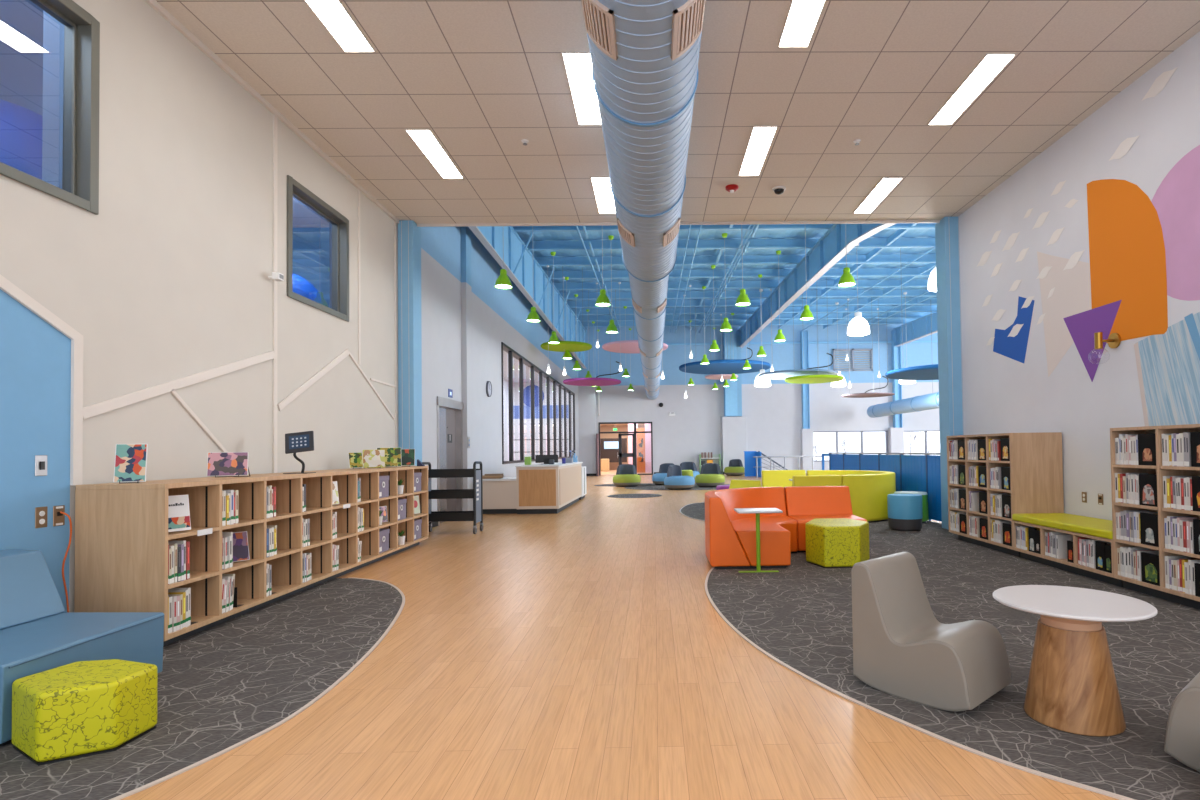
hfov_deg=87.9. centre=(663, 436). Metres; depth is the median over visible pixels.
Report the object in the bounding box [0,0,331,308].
wall
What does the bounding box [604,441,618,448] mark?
screen
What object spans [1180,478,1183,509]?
book
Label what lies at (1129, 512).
book
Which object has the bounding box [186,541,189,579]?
book
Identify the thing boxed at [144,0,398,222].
trim
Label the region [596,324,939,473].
wall
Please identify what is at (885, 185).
recessed light
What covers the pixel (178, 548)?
book
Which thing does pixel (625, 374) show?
pendant light
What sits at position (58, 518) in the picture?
outlet
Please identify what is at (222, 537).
book
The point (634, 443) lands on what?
door
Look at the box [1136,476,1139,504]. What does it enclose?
book
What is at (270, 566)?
book
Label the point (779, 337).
pendant light
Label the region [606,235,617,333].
pendant light
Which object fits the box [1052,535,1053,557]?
book
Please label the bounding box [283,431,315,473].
tablet stand
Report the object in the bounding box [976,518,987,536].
book
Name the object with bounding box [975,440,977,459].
book
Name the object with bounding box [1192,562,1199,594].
book
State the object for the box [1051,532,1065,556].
book
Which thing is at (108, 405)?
trim
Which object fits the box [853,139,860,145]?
sprinkler head
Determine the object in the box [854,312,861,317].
socket
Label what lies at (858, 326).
dome pendant
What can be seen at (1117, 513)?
book
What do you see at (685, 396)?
pendant
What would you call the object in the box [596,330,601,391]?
pendant light
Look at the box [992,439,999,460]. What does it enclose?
book
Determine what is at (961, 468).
book
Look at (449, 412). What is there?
door
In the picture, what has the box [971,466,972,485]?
book
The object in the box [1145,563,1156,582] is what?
picture
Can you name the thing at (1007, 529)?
book
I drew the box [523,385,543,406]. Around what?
disc
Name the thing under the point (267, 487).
book
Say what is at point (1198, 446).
picture
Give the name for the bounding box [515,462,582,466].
countertop
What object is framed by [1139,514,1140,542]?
book
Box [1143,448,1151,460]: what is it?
picture
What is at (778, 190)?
dome camera
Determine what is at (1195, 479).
book
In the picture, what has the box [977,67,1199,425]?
wall mural
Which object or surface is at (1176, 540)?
book
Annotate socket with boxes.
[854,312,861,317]
[1094,332,1102,349]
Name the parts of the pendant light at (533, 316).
lamp shade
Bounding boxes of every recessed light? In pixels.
[304,0,375,52]
[405,129,463,178]
[561,51,601,124]
[590,177,615,213]
[738,126,777,175]
[777,0,826,47]
[853,177,903,213]
[927,53,1016,124]
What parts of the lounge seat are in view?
backrest, seat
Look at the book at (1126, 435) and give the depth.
5.18 m
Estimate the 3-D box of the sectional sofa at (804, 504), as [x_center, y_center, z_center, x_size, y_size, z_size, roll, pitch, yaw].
[1.977,1.003,7.658,0.825,0.740,0.790,-1,-1,-1]
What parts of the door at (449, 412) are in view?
sign plate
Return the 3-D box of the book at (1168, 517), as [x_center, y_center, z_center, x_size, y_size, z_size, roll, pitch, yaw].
[3.979,0.739,4.780,0.166,0.251,0.026,-1,-1,-1]
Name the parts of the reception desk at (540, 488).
panel, panel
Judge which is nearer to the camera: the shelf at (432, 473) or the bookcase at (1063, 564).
the bookcase at (1063, 564)
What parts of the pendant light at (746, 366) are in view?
lamp shade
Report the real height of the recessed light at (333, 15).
0.012 m
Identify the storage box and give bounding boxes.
[379,475,388,497]
[379,529,389,552]
[398,499,406,520]
[414,472,421,491]
[414,519,421,539]
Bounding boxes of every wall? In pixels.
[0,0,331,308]
[0,0,578,611]
[503,350,558,460]
[578,327,596,473]
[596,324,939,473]
[600,423,651,474]
[744,451,761,476]
[822,452,941,521]
[958,31,1199,519]
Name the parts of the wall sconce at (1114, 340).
arm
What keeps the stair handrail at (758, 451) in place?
on the floor at (582, 651)
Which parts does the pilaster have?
casing, call panel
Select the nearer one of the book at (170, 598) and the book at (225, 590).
the book at (170, 598)
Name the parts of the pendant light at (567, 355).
lamp shade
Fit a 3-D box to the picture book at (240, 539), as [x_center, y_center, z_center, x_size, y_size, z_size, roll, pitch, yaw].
[-3.286,0.845,4.747,0.057,0.221,0.180,-1,-1,31]
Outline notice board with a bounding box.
[638,438,642,461]
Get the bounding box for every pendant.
[546,265,550,373]
[562,276,565,375]
[596,282,598,347]
[618,281,621,370]
[661,351,663,378]
[683,295,686,397]
[689,285,692,357]
[720,314,722,381]
[754,289,770,386]
[770,289,773,371]
[831,302,845,386]
[847,243,869,335]
[847,299,850,387]
[899,292,915,383]
[927,267,936,291]
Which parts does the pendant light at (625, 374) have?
lamp shade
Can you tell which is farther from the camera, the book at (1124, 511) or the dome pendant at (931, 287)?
the dome pendant at (931, 287)
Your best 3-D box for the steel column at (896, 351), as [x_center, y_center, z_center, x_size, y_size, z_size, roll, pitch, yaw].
[11.739,-2.908,31.189,0.350,4.900,0.300,-1,-1,-1]
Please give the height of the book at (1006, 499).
0.255 m
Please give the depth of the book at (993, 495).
7.23 m
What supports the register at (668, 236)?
attached to the spiral duct at (644, 54)
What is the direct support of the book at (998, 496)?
on the bookcase at (1035, 464)
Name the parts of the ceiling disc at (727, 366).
panel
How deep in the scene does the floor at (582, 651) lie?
3.22 m
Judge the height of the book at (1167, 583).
0.248 m
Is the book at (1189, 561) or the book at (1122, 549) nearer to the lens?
the book at (1189, 561)
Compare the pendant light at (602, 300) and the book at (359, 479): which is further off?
the pendant light at (602, 300)
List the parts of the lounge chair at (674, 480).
backrest, seat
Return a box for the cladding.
[736,331,741,415]
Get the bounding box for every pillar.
[721,416,746,473]
[888,428,903,454]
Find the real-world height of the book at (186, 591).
0.245 m
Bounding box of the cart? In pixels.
[422,461,482,533]
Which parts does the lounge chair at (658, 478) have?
seat, backrest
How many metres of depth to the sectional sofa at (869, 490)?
10.13 m
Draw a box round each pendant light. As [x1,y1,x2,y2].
[495,239,511,288]
[527,226,539,321]
[548,252,559,343]
[563,277,571,358]
[573,294,580,369]
[585,309,591,377]
[592,321,594,346]
[595,234,610,306]
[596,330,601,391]
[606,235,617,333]
[622,306,629,376]
[628,328,633,390]
[688,320,693,384]
[701,286,708,363]
[709,265,718,350]
[712,327,717,389]
[720,233,731,331]
[723,336,728,386]
[730,313,736,380]
[735,225,750,305]
[743,294,750,368]
[757,274,765,356]
[774,250,785,341]
[800,233,813,319]
[838,224,855,286]
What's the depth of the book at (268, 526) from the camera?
5.11 m
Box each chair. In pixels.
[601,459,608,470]
[613,464,640,486]
[652,463,674,484]
[664,465,694,489]
[680,462,699,478]
[695,463,724,486]
[724,459,744,475]
[851,552,1011,711]
[1164,672,1199,771]
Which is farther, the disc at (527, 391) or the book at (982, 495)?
the disc at (527, 391)
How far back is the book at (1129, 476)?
5.16 m
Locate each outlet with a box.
[35,506,46,527]
[53,505,64,526]
[1082,492,1086,502]
[1098,494,1103,504]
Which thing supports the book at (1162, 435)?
on the bookcase at (1193, 601)
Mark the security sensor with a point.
(276, 276)
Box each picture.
[959,447,963,457]
[960,473,963,483]
[961,498,964,507]
[961,521,964,530]
[980,448,984,458]
[980,474,984,484]
[981,501,985,511]
[982,526,985,536]
[1003,446,1007,458]
[1004,477,1008,488]
[1004,505,1008,516]
[1005,531,1009,542]
[1030,538,1033,550]
[1098,557,1101,566]
[1106,558,1110,570]
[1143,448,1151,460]
[1143,484,1154,504]
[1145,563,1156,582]
[1146,528,1153,542]
[1197,445,1199,462]
[1197,492,1199,507]
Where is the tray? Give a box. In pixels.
[566,458,572,462]
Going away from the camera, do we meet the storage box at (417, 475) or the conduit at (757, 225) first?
the storage box at (417, 475)
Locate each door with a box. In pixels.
[437,396,462,525]
[596,422,652,475]
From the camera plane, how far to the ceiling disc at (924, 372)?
16.09 m
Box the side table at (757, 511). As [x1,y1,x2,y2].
[734,508,782,572]
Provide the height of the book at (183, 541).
0.260 m
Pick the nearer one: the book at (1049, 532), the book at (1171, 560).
the book at (1171, 560)
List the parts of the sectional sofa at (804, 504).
backrest, seat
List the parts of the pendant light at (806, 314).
cord, lamp shade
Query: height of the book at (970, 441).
0.254 m
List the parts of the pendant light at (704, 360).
lamp shade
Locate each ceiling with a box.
[156,0,1199,223]
[512,223,936,329]
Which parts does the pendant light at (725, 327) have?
cord, lamp shade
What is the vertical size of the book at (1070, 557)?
0.200 m
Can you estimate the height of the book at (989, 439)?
0.257 m
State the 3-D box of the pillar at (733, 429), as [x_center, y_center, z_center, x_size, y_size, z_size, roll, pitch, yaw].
[3.518,0.419,30.933,1.220,2.850,0.450,-1,-1,-1]
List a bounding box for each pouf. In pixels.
[12,659,157,765]
[682,470,692,476]
[716,485,729,489]
[805,518,869,567]
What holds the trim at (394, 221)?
attached to the wall at (169, 280)
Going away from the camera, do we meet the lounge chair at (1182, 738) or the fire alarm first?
the lounge chair at (1182, 738)
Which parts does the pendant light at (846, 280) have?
lamp shade, bulb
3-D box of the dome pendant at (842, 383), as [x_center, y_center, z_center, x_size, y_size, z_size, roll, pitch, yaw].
[6.740,-3.587,23.991,0.570,3.283,0.570,-1,-1,-1]
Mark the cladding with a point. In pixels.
(738, 333)
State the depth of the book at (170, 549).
3.98 m
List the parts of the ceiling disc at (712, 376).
panel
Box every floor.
[0,473,1199,799]
[594,483,654,485]
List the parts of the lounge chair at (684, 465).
backrest, seat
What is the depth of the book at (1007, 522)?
7.11 m
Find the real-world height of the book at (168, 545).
0.255 m
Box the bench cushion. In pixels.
[1012,513,1112,539]
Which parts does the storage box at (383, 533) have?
lid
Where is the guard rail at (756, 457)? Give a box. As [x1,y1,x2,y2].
[753,455,821,477]
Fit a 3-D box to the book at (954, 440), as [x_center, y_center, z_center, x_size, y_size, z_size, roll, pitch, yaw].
[3.918,0.169,8.159,0.175,0.255,0.025,-1,-1,-1]
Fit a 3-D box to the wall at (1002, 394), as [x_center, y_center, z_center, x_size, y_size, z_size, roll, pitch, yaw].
[4.553,-1.117,3.372,0.160,4.730,11.550,-1,-1,-1]
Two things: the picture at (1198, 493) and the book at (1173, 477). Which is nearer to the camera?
the picture at (1198, 493)
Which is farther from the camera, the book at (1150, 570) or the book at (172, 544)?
the book at (1150, 570)
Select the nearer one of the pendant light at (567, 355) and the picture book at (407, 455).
the picture book at (407, 455)
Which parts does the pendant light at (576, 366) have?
lamp shade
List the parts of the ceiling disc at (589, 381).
panel, conduit arm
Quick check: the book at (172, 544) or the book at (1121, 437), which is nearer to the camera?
the book at (172, 544)
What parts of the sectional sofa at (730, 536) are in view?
seat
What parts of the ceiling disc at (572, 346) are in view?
panel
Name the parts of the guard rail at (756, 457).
post, rail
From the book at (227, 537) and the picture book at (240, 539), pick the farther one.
the picture book at (240, 539)
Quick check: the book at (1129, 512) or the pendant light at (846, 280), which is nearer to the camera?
the book at (1129, 512)
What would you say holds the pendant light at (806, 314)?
hanging from the ceiling at (876, 257)
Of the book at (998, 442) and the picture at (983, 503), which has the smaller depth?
the book at (998, 442)
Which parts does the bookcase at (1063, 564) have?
panel, panel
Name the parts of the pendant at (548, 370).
cord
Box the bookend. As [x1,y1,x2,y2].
[233,587,243,606]
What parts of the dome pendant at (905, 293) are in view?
cord, lamp shade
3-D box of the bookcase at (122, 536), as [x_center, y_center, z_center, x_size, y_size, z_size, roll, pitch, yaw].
[-3.474,0.881,6.199,0.561,1.062,4.578,-1,-1,-1]
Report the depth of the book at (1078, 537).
5.80 m
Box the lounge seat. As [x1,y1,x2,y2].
[0,549,163,745]
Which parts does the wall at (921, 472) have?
post, panel, panel, panel, post, rail, panel, post, panel, post, panel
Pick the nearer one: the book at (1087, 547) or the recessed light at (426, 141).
the book at (1087, 547)
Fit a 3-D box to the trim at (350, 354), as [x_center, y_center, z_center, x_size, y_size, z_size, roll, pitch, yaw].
[-3.826,-0.640,8.151,0.018,0.778,1.342,-1,-1,-1]
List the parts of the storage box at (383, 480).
lid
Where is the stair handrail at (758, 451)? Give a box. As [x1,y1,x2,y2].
[758,451,787,469]
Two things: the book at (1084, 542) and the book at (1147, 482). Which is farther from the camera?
the book at (1084, 542)
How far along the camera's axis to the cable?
3.84 m
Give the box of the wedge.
[417,459,424,465]
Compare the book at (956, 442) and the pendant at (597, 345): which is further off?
the pendant at (597, 345)
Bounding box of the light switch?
[35,455,46,475]
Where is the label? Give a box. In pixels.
[197,528,212,535]
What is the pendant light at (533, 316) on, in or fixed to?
hanging from the ceiling at (876, 257)
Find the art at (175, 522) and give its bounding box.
[168,516,189,528]
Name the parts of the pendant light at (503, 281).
lamp shade, cord, bulb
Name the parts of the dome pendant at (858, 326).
lamp shade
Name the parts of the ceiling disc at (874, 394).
panel, conduit arm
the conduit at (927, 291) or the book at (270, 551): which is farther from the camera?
the conduit at (927, 291)
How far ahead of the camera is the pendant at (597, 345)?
20.04 m
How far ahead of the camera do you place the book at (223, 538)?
4.48 m
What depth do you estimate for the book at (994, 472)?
7.21 m
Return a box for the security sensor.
[268,272,283,280]
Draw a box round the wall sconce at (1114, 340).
[1088,332,1120,363]
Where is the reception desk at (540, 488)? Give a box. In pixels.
[515,462,582,513]
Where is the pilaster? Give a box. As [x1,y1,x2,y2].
[461,227,472,510]
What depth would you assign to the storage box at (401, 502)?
7.68 m
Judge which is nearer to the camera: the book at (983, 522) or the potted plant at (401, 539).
the book at (983, 522)
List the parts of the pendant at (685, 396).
cord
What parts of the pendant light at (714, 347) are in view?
lamp shade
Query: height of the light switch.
0.125 m
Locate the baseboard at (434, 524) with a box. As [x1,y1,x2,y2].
[428,522,437,527]
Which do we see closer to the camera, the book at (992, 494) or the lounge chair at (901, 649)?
the lounge chair at (901, 649)
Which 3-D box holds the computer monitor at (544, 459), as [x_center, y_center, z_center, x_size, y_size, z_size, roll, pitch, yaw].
[-2.510,0.484,13.274,0.480,0.200,0.160,-1,-1,-7]
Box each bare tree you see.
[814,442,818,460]
[841,437,851,450]
[905,432,917,452]
[922,436,933,452]
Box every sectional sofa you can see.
[705,487,797,568]
[729,480,760,488]
[761,470,805,487]
[784,486,866,551]
[792,475,841,486]
[807,470,895,522]
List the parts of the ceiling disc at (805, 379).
panel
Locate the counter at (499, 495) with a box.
[483,477,516,513]
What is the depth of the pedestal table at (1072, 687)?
2.68 m
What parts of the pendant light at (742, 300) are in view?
cord, lamp shade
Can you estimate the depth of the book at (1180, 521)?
4.66 m
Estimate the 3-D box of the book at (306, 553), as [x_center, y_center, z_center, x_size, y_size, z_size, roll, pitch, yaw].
[-3.297,1.176,5.614,0.191,0.243,0.020,-1,-1,-1]
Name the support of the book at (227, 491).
on the bookcase at (122, 536)
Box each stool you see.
[887,494,921,530]
[894,491,928,522]
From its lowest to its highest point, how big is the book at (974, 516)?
0.246 m
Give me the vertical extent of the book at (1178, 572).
0.231 m
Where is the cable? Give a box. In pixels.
[60,511,71,611]
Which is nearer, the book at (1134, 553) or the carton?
the book at (1134, 553)
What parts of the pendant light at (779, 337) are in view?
cord, lamp shade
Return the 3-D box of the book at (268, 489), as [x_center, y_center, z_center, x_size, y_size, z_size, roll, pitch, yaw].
[-3.282,0.539,5.008,0.177,0.237,0.020,-1,-1,-1]
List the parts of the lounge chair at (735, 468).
seat, backrest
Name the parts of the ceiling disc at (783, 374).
panel, conduit arm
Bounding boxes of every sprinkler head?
[521,139,528,145]
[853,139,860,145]
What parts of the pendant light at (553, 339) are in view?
cord, lamp shade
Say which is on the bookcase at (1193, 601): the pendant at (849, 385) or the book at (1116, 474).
the book at (1116, 474)
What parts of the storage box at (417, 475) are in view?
lid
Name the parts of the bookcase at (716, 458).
panel, panel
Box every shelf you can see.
[428,469,479,477]
[428,489,472,498]
[428,511,472,521]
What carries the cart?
on the floor at (582, 651)
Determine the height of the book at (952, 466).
0.236 m
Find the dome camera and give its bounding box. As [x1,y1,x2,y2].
[772,186,785,194]
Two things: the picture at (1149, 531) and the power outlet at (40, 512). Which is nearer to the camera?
the power outlet at (40, 512)
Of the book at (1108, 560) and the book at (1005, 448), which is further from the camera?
the book at (1005, 448)
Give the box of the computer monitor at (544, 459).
[535,455,557,463]
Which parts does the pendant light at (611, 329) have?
cord, lamp shade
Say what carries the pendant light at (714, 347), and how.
hanging from the ceiling at (876, 257)
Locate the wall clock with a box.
[486,381,491,396]
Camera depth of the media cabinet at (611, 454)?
38.55 m
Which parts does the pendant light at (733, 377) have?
lamp shade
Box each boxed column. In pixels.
[398,220,421,465]
[935,217,963,529]
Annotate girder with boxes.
[468,226,589,368]
[738,223,896,347]
[894,312,936,346]
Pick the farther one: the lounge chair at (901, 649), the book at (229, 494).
the book at (229, 494)
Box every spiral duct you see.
[581,0,705,399]
[867,323,938,417]
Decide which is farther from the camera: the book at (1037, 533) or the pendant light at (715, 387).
the pendant light at (715, 387)
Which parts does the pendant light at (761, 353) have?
lamp shade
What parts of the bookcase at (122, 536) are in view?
panel, panel, shelf, shelf, shelf, shelf, shelf, shelf, shelf, shelf, shelf, shelf, shelf, shelf, shelf, shelf, shelf, shelf, shelf, shelf, panel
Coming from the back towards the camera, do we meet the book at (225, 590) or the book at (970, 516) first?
the book at (970, 516)
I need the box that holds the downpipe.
[598,392,599,415]
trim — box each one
[0,274,82,485]
[83,350,274,419]
[109,578,404,799]
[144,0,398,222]
[171,389,227,451]
[273,114,276,472]
[277,349,348,410]
[349,351,394,419]
[358,189,360,364]
[370,378,395,387]
[394,221,396,446]
[417,220,939,226]
[599,340,937,345]
[680,502,1135,799]
[801,429,813,472]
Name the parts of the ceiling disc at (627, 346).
panel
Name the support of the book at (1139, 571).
on the bookcase at (1193, 601)
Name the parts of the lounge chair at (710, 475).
seat, backrest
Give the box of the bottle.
[573,453,577,461]
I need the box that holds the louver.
[833,348,872,370]
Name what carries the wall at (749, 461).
on the floor at (582, 651)
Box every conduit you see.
[576,226,619,333]
[670,225,690,332]
[675,225,701,332]
[698,224,758,331]
[802,246,935,330]
[867,291,929,320]
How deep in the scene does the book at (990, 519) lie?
7.28 m
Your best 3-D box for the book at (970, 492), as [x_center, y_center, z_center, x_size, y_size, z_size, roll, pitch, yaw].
[3.938,0.805,7.773,0.185,0.246,0.028,-1,-1,-1]
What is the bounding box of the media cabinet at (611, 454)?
[600,438,626,461]
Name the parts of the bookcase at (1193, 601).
panel, shelf, shelf, shelf, panel, shelf, shelf, shelf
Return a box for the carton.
[524,457,530,464]
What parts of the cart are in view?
frame, panel, frame, panel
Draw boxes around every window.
[0,0,99,214]
[287,175,348,321]
[501,342,574,463]
[813,431,887,461]
[904,430,939,452]
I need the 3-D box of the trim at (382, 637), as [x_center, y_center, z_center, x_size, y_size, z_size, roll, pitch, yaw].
[-2.420,1.340,3.646,1.348,0.007,5.039,-1,-1,-1]
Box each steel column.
[723,329,737,416]
[801,331,809,428]
[891,330,902,427]
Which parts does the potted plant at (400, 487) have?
pot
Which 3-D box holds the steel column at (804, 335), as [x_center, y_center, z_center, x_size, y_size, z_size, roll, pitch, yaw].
[7.105,-2.850,31.114,0.320,4.900,0.300,-1,-1,-1]
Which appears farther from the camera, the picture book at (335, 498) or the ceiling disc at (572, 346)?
the ceiling disc at (572, 346)
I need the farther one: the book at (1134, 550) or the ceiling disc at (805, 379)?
the ceiling disc at (805, 379)
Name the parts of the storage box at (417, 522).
lid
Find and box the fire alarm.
[725,184,738,192]
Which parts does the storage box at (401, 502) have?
lid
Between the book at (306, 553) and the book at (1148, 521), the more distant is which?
the book at (306, 553)
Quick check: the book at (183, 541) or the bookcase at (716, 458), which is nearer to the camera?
the book at (183, 541)
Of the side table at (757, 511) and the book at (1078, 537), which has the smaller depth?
the book at (1078, 537)
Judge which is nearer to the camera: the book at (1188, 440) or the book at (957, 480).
the book at (1188, 440)
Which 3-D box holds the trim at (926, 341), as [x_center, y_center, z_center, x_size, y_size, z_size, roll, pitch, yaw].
[7.391,-4.751,31.269,23.095,0.100,0.080,-1,-1,-1]
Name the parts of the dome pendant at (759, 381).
lamp shade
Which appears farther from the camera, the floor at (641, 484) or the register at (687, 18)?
the floor at (641, 484)
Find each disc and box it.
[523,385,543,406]
[541,274,591,351]
[563,290,621,385]
[602,290,667,352]
[679,298,770,373]
[705,329,737,379]
[759,293,837,379]
[785,306,843,383]
[841,297,894,397]
[885,248,938,379]
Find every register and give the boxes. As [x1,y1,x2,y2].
[581,0,617,60]
[617,218,634,247]
[632,299,641,313]
[657,299,666,312]
[663,218,680,246]
[671,0,705,60]
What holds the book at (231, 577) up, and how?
on the bookcase at (122, 536)
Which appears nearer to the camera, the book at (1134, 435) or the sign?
the book at (1134, 435)
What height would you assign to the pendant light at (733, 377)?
2.834 m
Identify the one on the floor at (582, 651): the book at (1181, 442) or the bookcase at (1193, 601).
the bookcase at (1193, 601)
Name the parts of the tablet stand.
stem, plate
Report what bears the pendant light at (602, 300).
hanging from the ceiling at (876, 257)
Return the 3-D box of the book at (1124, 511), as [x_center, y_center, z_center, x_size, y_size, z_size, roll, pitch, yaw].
[3.986,0.747,5.220,0.199,0.252,0.028,-1,-1,-1]
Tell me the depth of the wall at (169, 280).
5.00 m
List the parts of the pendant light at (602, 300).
cord, lamp shade, bulb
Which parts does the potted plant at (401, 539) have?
pot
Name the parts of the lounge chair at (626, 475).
backrest, seat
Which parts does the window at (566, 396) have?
glass pane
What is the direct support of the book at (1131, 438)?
on the bookcase at (1193, 601)
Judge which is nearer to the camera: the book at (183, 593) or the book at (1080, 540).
the book at (183, 593)
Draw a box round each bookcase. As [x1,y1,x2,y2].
[74,466,428,646]
[699,454,720,472]
[947,432,1063,556]
[1013,520,1122,586]
[1110,424,1199,609]
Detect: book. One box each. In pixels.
[113,444,147,483]
[168,495,190,531]
[168,540,185,579]
[168,543,176,582]
[168,545,168,584]
[168,588,190,625]
[168,590,187,626]
[168,592,185,627]
[168,594,182,629]
[168,596,176,631]
[168,597,168,633]
[169,546,173,582]
[169,548,171,583]
[169,597,171,632]
[177,544,183,580]
[177,547,180,581]
[177,596,179,630]
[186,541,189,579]
[207,452,247,476]
[222,490,233,524]
[222,491,223,525]
[222,532,232,566]
[222,536,231,567]
[222,537,222,569]
[222,574,234,609]
[222,576,233,610]
[222,577,229,611]
[222,579,224,613]
[223,491,225,525]
[223,537,226,568]
[223,538,223,568]
[223,580,226,612]
[226,493,230,524]
[226,495,228,525]
[227,537,228,567]
[233,531,249,561]
[234,490,238,523]
[234,492,235,523]
[266,528,268,556]
[266,564,268,595]
[267,486,271,517]
[267,487,268,517]
[267,525,276,554]
[268,489,269,517]
[269,528,271,556]
[269,565,271,595]
[271,527,273,555]
[272,487,275,516]
[274,529,275,554]
[303,484,305,511]
[303,519,306,546]
[303,522,304,546]
[303,553,305,581]
[306,553,311,579]
[306,555,307,581]
[307,519,309,545]
[332,481,338,504]
[332,512,336,537]
[332,514,334,538]
[334,545,335,570]
[336,545,338,569]
[348,452,362,468]
[358,478,360,501]
[358,481,359,501]
[359,541,361,561]
[360,508,362,530]
[363,450,384,467]
[377,447,401,467]
[379,506,387,521]
[401,449,414,465]
[414,495,419,513]
[950,511,962,529]
[951,513,952,529]
[952,466,953,483]
[954,440,957,458]
[955,441,957,458]
[956,466,958,483]
[957,489,965,507]
[957,512,965,531]
[958,440,964,459]
[958,465,965,484]
[959,489,965,509]
[959,514,966,533]
[969,440,973,459]
[969,491,984,510]
[970,516,972,535]
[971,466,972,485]
[971,493,978,510]
[972,441,973,459]
[974,516,987,536]
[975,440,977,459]
[976,466,978,486]
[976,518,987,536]
[978,439,985,459]
[978,466,986,487]
[979,492,987,513]
[979,518,987,539]
[989,439,991,460]
[990,440,992,460]
[990,493,1005,514]
[990,519,1002,540]
[991,468,992,487]
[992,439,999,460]
[992,494,1007,514]
[993,468,995,488]
[993,495,996,515]
[993,522,994,541]
[995,441,997,460]
[995,520,1006,541]
[996,520,1007,542]
[997,441,1000,460]
[998,467,1001,488]
[998,496,999,516]
[998,521,1001,542]
[999,521,1010,542]
[1000,438,1009,460]
[1000,494,1010,516]
[1001,467,1010,489]
[1002,495,1010,518]
[1002,523,1011,545]
[1017,527,1018,547]
[1018,527,1020,548]
[1020,526,1031,548]
[1025,527,1039,550]
[1028,527,1036,552]
[1035,530,1040,553]
[1046,533,1047,555]
[1049,532,1050,556]
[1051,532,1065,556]
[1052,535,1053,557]
[1054,534,1070,557]
[1056,535,1072,558]
[1067,541,1073,562]
[1078,537,1090,564]
[1079,539,1081,564]
[1082,539,1095,565]
[1083,541,1086,565]
[1086,540,1088,566]
[1088,540,1091,566]
[1092,540,1110,567]
[1095,541,1106,571]
[1105,545,1111,572]
[1115,438,1116,463]
[1115,473,1125,501]
[1116,438,1119,464]
[1116,512,1119,538]
[1117,548,1120,575]
[1118,474,1120,502]
[1119,434,1124,464]
[1119,512,1120,539]
[1120,436,1124,464]
[1120,474,1125,502]
[1120,511,1123,539]
[1120,546,1138,575]
[1121,548,1127,576]
[1123,438,1125,464]
[1123,476,1126,502]
[1123,510,1148,540]
[1125,434,1137,464]
[1125,549,1128,577]
[1126,473,1147,503]
[1126,513,1129,540]
[1128,435,1135,464]
[1128,475,1130,503]
[1128,547,1148,577]
[1129,512,1132,541]
[1130,437,1133,464]
[1130,513,1133,541]
[1131,475,1134,503]
[1131,549,1149,578]
[1133,436,1135,464]
[1133,512,1136,542]
[1133,552,1136,579]
[1134,475,1138,503]
[1136,435,1137,464]
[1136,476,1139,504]
[1136,512,1157,542]
[1136,550,1158,578]
[1137,551,1158,580]
[1138,433,1155,465]
[1139,474,1157,506]
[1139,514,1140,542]
[1140,512,1158,546]
[1141,552,1159,585]
[1161,434,1170,465]
[1163,476,1169,507]
[1164,435,1168,465]
[1164,518,1167,548]
[1165,556,1190,588]
[1166,478,1170,507]
[1167,516,1187,548]
[1168,435,1171,465]
[1169,559,1178,588]
[1170,476,1172,508]
[1170,516,1190,549]
[1171,434,1173,465]
[1171,560,1173,589]
[1172,476,1191,508]
[1172,519,1175,549]
[1173,433,1178,465]
[1173,560,1177,590]
[1175,478,1177,508]
[1175,519,1177,550]
[1176,434,1179,465]
[1177,477,1185,509]
[1177,517,1199,550]
[1177,560,1179,590]
[1179,433,1183,466]
[1179,520,1192,551]
[1179,559,1190,591]
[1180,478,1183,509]
[1182,559,1199,592]
[1183,432,1189,466]
[1183,521,1186,551]
[1184,478,1186,509]
[1184,562,1188,593]
[1186,433,1190,466]
[1186,477,1191,510]
[1186,521,1192,552]
[1188,560,1199,594]
[1190,432,1199,466]
[1190,479,1192,510]
[1190,522,1193,553]
[1192,476,1199,511]
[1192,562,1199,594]
[1193,519,1199,554]
[1194,563,1199,596]
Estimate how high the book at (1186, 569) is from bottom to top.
0.231 m
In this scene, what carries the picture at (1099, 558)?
attached to the book at (1099, 546)
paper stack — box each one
[483,477,502,478]
[484,474,502,475]
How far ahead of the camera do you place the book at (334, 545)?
6.03 m
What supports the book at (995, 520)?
on the bookcase at (1035, 464)
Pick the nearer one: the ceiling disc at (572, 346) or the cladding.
the ceiling disc at (572, 346)
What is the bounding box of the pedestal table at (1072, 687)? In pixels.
[993,585,1156,735]
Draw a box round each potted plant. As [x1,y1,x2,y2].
[379,510,382,524]
[398,479,403,493]
[398,530,405,544]
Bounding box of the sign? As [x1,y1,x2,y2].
[448,389,452,397]
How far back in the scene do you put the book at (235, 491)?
4.62 m
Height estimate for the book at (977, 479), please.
0.252 m
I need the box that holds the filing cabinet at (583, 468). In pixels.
[579,466,586,499]
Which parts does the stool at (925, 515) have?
seat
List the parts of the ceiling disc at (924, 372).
panel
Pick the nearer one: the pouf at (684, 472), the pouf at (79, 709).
the pouf at (79, 709)
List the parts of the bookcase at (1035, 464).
panel, shelf, shelf, shelf, shelf, shelf, shelf, shelf, shelf, shelf, panel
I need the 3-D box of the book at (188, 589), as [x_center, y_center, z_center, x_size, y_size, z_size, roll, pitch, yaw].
[-3.263,1.140,4.143,0.176,0.253,0.023,-1,-1,-1]
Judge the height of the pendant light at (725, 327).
2.381 m
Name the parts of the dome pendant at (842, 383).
lamp shade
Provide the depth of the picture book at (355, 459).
7.18 m
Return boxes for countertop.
[483,477,515,480]
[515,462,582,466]
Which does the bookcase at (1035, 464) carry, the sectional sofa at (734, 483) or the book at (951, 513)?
the book at (951, 513)

